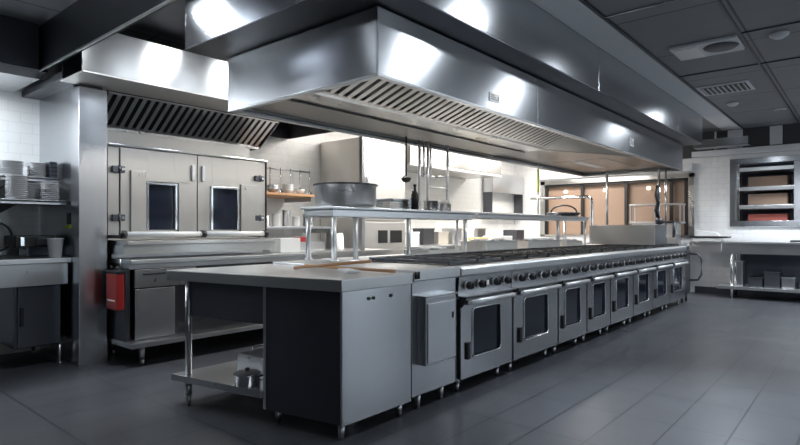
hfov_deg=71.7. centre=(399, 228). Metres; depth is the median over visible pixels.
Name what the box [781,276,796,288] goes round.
steel container
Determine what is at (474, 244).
hotel pan
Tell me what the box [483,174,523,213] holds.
upper cabinet
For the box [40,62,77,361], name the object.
wall
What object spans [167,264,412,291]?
countertop
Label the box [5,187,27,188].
dinner plate
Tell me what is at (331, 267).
wooden stick
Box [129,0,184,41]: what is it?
trim
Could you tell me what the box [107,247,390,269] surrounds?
countertop
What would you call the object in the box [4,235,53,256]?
appliance
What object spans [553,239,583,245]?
hotel pan
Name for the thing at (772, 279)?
steel container
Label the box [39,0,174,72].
trim
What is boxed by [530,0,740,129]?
beam
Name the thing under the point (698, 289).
baseboard
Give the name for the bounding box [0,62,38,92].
trim
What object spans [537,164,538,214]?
pole
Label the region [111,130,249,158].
backsplash
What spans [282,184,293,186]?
bowl
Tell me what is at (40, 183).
dinner plate
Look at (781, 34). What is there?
smoke detector
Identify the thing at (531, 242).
hotel pan
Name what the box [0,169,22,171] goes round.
dinner plate
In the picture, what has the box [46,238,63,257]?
plastic tub
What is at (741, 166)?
wall
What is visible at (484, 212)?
shelf
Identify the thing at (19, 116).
wall
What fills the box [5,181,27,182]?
dinner plate
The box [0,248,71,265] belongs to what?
countertop
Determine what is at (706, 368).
floor
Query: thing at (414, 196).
bottle
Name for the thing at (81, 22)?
ceiling beam
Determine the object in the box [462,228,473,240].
storage box
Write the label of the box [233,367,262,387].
saucepan
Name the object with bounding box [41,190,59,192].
dinner plate
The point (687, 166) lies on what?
trim
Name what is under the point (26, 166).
dinner plate
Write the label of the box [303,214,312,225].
canister
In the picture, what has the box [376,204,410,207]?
tray
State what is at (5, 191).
dinner plate
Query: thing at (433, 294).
base cabinet
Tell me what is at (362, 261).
wooden stick
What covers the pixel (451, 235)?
storage box
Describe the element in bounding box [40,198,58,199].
dinner plate
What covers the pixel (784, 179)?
crate
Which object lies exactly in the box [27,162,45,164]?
dinner plate
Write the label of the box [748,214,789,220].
crate
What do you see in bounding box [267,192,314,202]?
storage shelf
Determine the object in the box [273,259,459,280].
countertop
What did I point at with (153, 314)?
kitchen counter
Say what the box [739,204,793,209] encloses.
shelf
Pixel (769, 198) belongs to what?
crate
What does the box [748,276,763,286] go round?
steel container
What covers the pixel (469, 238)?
box
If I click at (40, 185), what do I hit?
dinner plate
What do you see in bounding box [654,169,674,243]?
tap
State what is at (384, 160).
wall
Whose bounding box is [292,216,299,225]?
canister
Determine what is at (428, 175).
frame
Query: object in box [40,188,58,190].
dinner plate
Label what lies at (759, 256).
steel table
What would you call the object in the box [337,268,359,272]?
cutting board
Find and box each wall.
[0,77,514,354]
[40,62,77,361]
[321,137,404,254]
[515,123,799,291]
[572,166,741,234]
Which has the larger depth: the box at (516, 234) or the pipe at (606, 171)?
the box at (516, 234)
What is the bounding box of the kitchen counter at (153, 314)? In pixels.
[107,230,390,364]
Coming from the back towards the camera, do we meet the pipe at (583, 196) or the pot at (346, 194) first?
the pipe at (583, 196)
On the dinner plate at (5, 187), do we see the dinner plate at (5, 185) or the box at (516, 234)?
the dinner plate at (5, 185)
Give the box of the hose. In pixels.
[0,217,12,251]
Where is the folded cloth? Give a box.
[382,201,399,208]
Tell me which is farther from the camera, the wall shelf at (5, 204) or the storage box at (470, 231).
the storage box at (470, 231)
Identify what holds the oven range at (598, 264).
on the floor
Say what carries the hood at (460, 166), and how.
attached to the wall at (19, 116)
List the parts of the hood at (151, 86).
panel, grease rail, panel, panel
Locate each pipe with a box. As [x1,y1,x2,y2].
[530,195,592,224]
[606,171,607,224]
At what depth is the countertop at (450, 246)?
9.00 m
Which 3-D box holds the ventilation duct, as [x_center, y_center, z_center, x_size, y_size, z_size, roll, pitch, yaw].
[1.577,-1.551,6.428,1.900,0.434,7.610,0,0,40]
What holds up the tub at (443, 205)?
on the shelf at (333, 212)
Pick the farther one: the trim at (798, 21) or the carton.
the carton
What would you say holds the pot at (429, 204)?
on the shelf at (333, 212)
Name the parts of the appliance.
lever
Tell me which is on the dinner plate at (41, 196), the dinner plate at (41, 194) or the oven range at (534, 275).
the dinner plate at (41, 194)
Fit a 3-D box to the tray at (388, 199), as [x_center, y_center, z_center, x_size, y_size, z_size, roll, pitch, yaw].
[-0.066,-0.272,5.323,0.280,0.022,0.340,0,0,40]
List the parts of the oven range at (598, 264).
knob, rail, control panel, door, pane, knob, handle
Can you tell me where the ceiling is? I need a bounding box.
[0,0,799,132]
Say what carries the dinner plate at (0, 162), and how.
on the dinner plate at (0, 164)
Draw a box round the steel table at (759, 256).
[689,241,799,297]
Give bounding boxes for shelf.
[0,175,58,189]
[0,198,65,212]
[107,318,262,349]
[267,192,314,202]
[267,226,330,232]
[301,206,474,261]
[455,212,589,248]
[484,212,523,213]
[739,165,793,174]
[739,185,793,192]
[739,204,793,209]
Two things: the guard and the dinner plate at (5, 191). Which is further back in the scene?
the guard
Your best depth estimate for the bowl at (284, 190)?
7.09 m
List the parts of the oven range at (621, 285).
rail, control panel, door, pane, handle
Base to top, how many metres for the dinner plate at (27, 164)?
0.023 m
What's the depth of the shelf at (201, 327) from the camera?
5.23 m
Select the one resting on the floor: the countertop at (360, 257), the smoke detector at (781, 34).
the countertop at (360, 257)
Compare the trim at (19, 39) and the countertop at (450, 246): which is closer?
the trim at (19, 39)
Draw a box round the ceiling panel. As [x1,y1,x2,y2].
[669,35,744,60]
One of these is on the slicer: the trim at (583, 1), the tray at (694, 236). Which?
the tray at (694, 236)
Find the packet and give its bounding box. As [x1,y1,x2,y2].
[295,237,305,241]
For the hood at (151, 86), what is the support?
attached to the wall at (19, 116)
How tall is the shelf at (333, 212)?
0.440 m
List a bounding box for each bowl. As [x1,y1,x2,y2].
[267,187,278,191]
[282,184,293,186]
[282,189,293,192]
[296,189,304,193]
[401,175,410,182]
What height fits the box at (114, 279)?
0.430 m
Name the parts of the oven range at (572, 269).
leg, hob plate, knob, door, control panel, rail, pane, knob, handle, knob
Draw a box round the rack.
[629,203,684,223]
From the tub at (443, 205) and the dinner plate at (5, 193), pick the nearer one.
the dinner plate at (5, 193)
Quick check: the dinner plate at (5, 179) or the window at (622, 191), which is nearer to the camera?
the dinner plate at (5, 179)
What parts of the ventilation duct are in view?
panel, panel, panel, panel, panel, panel, panel, panel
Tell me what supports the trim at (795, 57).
attached to the ceiling
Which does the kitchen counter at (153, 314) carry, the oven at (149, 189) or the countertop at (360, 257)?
the oven at (149, 189)
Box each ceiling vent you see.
[695,80,755,95]
[703,41,738,51]
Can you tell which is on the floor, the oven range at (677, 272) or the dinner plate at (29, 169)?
the oven range at (677, 272)
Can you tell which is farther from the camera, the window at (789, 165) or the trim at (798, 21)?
the window at (789, 165)
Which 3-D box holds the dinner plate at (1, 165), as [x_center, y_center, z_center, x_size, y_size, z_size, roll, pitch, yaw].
[-3.430,-0.535,4.868,0.200,0.023,0.200,0,0,40]
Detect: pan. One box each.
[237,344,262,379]
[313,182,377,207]
[403,246,459,254]
[459,238,518,250]
[518,238,559,247]
[547,205,579,215]
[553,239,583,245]
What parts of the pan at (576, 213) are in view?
handle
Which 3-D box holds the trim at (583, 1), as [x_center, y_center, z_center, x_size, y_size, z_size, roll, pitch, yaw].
[2.684,-1.766,5.786,0.020,0.011,10.300,0,0,40]
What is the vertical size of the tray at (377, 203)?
0.022 m
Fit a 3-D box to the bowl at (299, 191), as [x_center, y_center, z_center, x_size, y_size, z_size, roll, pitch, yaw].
[-1.316,-0.489,7.298,0.120,0.070,0.119,0,0,40]
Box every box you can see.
[105,259,124,310]
[300,241,323,250]
[405,232,419,244]
[412,228,434,244]
[434,232,448,243]
[441,228,461,243]
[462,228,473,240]
[468,237,487,240]
[474,228,485,236]
[483,236,511,239]
[503,230,523,239]
[524,237,548,238]
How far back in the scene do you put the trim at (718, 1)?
5.43 m
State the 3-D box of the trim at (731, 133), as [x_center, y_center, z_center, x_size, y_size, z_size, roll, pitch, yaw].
[5.958,-1.602,9.847,0.230,0.320,0.030,0,0,40]
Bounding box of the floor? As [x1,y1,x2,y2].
[0,292,799,444]
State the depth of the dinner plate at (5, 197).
4.65 m
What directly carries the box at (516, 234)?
on the countertop at (450, 246)
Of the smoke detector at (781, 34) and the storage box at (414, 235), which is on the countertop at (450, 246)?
the storage box at (414, 235)
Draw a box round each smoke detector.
[726,102,738,106]
[769,30,789,39]
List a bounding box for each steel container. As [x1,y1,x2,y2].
[735,260,745,285]
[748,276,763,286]
[763,271,781,287]
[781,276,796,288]
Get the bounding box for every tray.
[376,198,410,201]
[376,201,410,204]
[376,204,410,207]
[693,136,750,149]
[694,236,731,237]
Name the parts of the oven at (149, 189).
corner post, door, pane, handle, handle, pane, door, corner post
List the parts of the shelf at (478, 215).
post, post, post, post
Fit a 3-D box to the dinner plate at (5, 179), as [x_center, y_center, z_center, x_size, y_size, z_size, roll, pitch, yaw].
[-3.259,-0.408,4.710,0.164,0.023,0.164,0,0,40]
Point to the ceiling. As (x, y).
(658, 28)
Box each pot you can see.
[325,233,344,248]
[423,200,438,209]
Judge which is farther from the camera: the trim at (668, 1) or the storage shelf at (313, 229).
the storage shelf at (313, 229)
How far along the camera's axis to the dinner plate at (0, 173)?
4.78 m
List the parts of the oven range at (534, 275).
leg, knob, hob plate, knob, door, control panel, rail, pane, handle, leg, knob, knob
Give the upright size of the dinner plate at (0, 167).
0.023 m
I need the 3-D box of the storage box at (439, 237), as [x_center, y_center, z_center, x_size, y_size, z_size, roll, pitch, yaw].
[0.678,0.157,9.855,0.250,0.220,0.310,0,0,40]
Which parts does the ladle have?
handle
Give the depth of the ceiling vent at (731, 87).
6.92 m
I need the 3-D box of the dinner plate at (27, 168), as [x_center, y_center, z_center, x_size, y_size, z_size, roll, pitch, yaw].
[-3.284,-0.535,5.008,0.150,0.023,0.150,0,0,40]
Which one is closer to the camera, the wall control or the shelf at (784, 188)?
the wall control
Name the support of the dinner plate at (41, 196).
on the dinner plate at (40, 198)
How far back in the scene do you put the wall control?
4.87 m
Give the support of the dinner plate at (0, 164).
on the dinner plate at (1, 165)
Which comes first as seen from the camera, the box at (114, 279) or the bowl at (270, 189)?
the box at (114, 279)
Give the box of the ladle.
[401,136,410,182]
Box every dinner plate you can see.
[0,160,23,162]
[0,162,23,164]
[0,164,22,166]
[0,165,22,168]
[0,167,22,170]
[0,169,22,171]
[0,171,22,173]
[0,173,21,174]
[5,175,27,177]
[5,177,28,179]
[5,179,27,181]
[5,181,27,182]
[5,183,27,184]
[5,185,27,186]
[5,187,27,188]
[5,189,27,190]
[5,191,27,192]
[5,193,27,194]
[5,195,27,196]
[5,197,27,198]
[26,166,45,167]
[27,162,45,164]
[27,164,45,166]
[27,168,46,169]
[27,169,45,171]
[27,171,46,173]
[27,173,46,175]
[27,175,45,176]
[40,183,58,184]
[40,185,58,186]
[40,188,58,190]
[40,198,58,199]
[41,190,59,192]
[41,192,58,194]
[41,194,59,195]
[41,196,59,197]
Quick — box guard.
[589,225,665,244]
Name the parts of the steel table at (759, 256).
leg, leg, panel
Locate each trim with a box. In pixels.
[0,15,38,68]
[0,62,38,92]
[22,71,106,99]
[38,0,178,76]
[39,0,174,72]
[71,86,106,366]
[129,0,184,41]
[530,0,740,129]
[540,163,692,179]
[580,0,742,128]
[605,0,677,17]
[679,57,799,77]
[692,143,799,157]
[716,0,799,122]
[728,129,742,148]
[741,21,799,33]
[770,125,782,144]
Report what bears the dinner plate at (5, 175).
on the dinner plate at (5, 177)
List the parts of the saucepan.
lid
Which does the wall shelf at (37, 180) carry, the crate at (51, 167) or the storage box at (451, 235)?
the crate at (51, 167)
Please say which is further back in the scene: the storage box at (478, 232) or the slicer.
the storage box at (478, 232)
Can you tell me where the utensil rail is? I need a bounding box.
[267,167,311,194]
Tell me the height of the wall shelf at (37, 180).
0.124 m
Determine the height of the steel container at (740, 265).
0.420 m
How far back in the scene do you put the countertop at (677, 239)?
9.98 m
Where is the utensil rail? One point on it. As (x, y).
(269, 168)
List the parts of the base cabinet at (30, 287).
handle, cabinet door, leg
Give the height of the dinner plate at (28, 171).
0.023 m
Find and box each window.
[540,173,694,237]
[730,155,799,226]
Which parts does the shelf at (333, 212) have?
post, post, post, post, post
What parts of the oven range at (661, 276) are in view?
rail, door, control panel, pane, handle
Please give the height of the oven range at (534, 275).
0.948 m
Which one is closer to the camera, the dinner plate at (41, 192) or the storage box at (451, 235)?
the dinner plate at (41, 192)
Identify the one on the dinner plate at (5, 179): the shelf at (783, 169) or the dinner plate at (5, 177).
the dinner plate at (5, 177)
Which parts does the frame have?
rod, rod, rod, rod, rod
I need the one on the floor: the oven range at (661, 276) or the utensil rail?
the oven range at (661, 276)
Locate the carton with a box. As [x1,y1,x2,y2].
[270,238,299,252]
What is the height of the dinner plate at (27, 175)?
0.023 m
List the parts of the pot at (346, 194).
handle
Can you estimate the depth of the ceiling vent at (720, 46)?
5.25 m
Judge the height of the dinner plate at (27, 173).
0.023 m
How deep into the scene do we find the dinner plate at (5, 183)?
4.65 m
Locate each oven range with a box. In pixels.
[372,255,516,390]
[429,252,561,370]
[480,250,590,352]
[515,248,613,341]
[547,246,636,331]
[567,245,656,322]
[601,244,672,315]
[660,243,688,308]
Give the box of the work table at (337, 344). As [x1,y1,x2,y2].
[167,264,412,439]
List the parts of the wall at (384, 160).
door, door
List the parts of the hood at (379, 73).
panel, closure panel, panel, panel, closure panel, panel, access panel, panel, panel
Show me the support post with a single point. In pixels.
(361, 139)
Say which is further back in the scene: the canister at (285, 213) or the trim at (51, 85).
the canister at (285, 213)
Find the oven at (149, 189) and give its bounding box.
[107,143,267,256]
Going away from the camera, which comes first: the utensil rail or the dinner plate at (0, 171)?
the dinner plate at (0, 171)
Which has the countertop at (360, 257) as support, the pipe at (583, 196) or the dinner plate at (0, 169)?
the pipe at (583, 196)
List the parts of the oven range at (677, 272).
door, control panel, pane, rail, handle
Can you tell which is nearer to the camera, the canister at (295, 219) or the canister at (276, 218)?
the canister at (276, 218)
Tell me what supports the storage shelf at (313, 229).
attached to the wall at (19, 116)
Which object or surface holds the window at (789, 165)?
in the wall at (712, 174)
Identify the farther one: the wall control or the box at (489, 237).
the box at (489, 237)
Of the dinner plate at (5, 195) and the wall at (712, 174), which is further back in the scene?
the wall at (712, 174)
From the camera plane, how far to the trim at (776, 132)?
9.44 m
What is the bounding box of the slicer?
[693,230,731,240]
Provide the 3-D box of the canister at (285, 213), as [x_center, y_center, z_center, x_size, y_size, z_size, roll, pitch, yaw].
[-1.456,-0.138,7.102,0.112,0.208,0.112,0,0,40]
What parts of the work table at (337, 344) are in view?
leg, panel, panel, panel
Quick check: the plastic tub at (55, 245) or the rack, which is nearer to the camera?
the plastic tub at (55, 245)
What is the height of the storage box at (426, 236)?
0.280 m
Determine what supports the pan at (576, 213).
on the shelf at (478, 215)
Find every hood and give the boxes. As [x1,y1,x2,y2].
[60,33,334,158]
[228,6,682,176]
[381,140,501,178]
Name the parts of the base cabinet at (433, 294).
hatch door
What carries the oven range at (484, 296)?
on the floor
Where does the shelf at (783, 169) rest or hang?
attached to the window at (789, 165)
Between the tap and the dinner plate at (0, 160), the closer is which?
the dinner plate at (0, 160)
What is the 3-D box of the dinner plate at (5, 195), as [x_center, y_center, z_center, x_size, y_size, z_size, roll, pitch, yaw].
[-3.261,-0.276,4.710,0.164,0.023,0.164,0,0,40]
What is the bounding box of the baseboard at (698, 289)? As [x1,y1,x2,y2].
[695,286,799,298]
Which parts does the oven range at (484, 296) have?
hob plate, leg, knob, knob, control panel, door, rail, pane, handle, leg, knob, knob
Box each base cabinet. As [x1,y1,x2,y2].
[0,248,71,363]
[273,259,459,408]
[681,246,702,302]
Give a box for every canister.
[272,214,280,225]
[282,210,290,225]
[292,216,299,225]
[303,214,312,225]
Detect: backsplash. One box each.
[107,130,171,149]
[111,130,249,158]
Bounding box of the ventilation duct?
[185,0,701,145]
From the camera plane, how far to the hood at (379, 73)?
4.42 m
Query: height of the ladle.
0.470 m
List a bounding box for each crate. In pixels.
[45,161,57,177]
[748,175,789,186]
[748,193,789,204]
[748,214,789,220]
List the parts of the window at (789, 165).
panel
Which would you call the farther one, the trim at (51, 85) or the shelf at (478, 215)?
the shelf at (478, 215)
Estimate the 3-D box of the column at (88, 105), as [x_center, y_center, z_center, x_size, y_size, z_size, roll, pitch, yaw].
[-2.736,-0.022,4.878,0.180,2.400,0.230,0,0,40]
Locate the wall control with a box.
[65,213,70,227]
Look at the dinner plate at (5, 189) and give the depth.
4.65 m
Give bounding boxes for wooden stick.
[293,260,371,268]
[304,264,395,272]
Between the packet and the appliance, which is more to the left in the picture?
the appliance
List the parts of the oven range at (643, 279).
control panel, rail, door, pane, handle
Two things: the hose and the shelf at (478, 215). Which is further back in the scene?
the shelf at (478, 215)
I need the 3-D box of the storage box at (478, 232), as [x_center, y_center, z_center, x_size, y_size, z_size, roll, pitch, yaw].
[1.492,0.127,10.817,0.250,0.280,0.310,0,0,40]
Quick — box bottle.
[411,184,418,209]
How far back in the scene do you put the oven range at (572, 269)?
5.41 m
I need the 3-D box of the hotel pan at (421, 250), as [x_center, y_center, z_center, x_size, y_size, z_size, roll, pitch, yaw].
[0.330,0.219,5.682,0.350,0.076,0.550,0,0,40]
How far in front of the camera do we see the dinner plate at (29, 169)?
4.95 m
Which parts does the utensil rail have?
rail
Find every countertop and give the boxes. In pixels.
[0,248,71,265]
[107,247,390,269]
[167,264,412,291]
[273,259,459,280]
[322,244,600,260]
[405,244,460,250]
[582,223,686,245]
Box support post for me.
[359,136,364,249]
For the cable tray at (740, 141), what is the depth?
9.65 m
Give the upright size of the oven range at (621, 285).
0.948 m
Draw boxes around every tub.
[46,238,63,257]
[438,200,450,210]
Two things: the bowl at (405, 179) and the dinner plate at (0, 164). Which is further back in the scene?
the bowl at (405, 179)
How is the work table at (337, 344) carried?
on the floor
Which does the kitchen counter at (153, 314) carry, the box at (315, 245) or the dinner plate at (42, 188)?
the box at (315, 245)
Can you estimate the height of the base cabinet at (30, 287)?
1.000 m
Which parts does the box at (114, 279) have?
lid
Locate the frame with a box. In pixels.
[418,140,448,209]
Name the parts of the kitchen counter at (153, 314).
leg, panel, leg, door, handle, drawer, rail, panel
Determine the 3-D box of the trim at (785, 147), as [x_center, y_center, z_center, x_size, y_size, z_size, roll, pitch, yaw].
[7.518,-1.372,8.493,5.500,0.100,0.120,0,0,40]

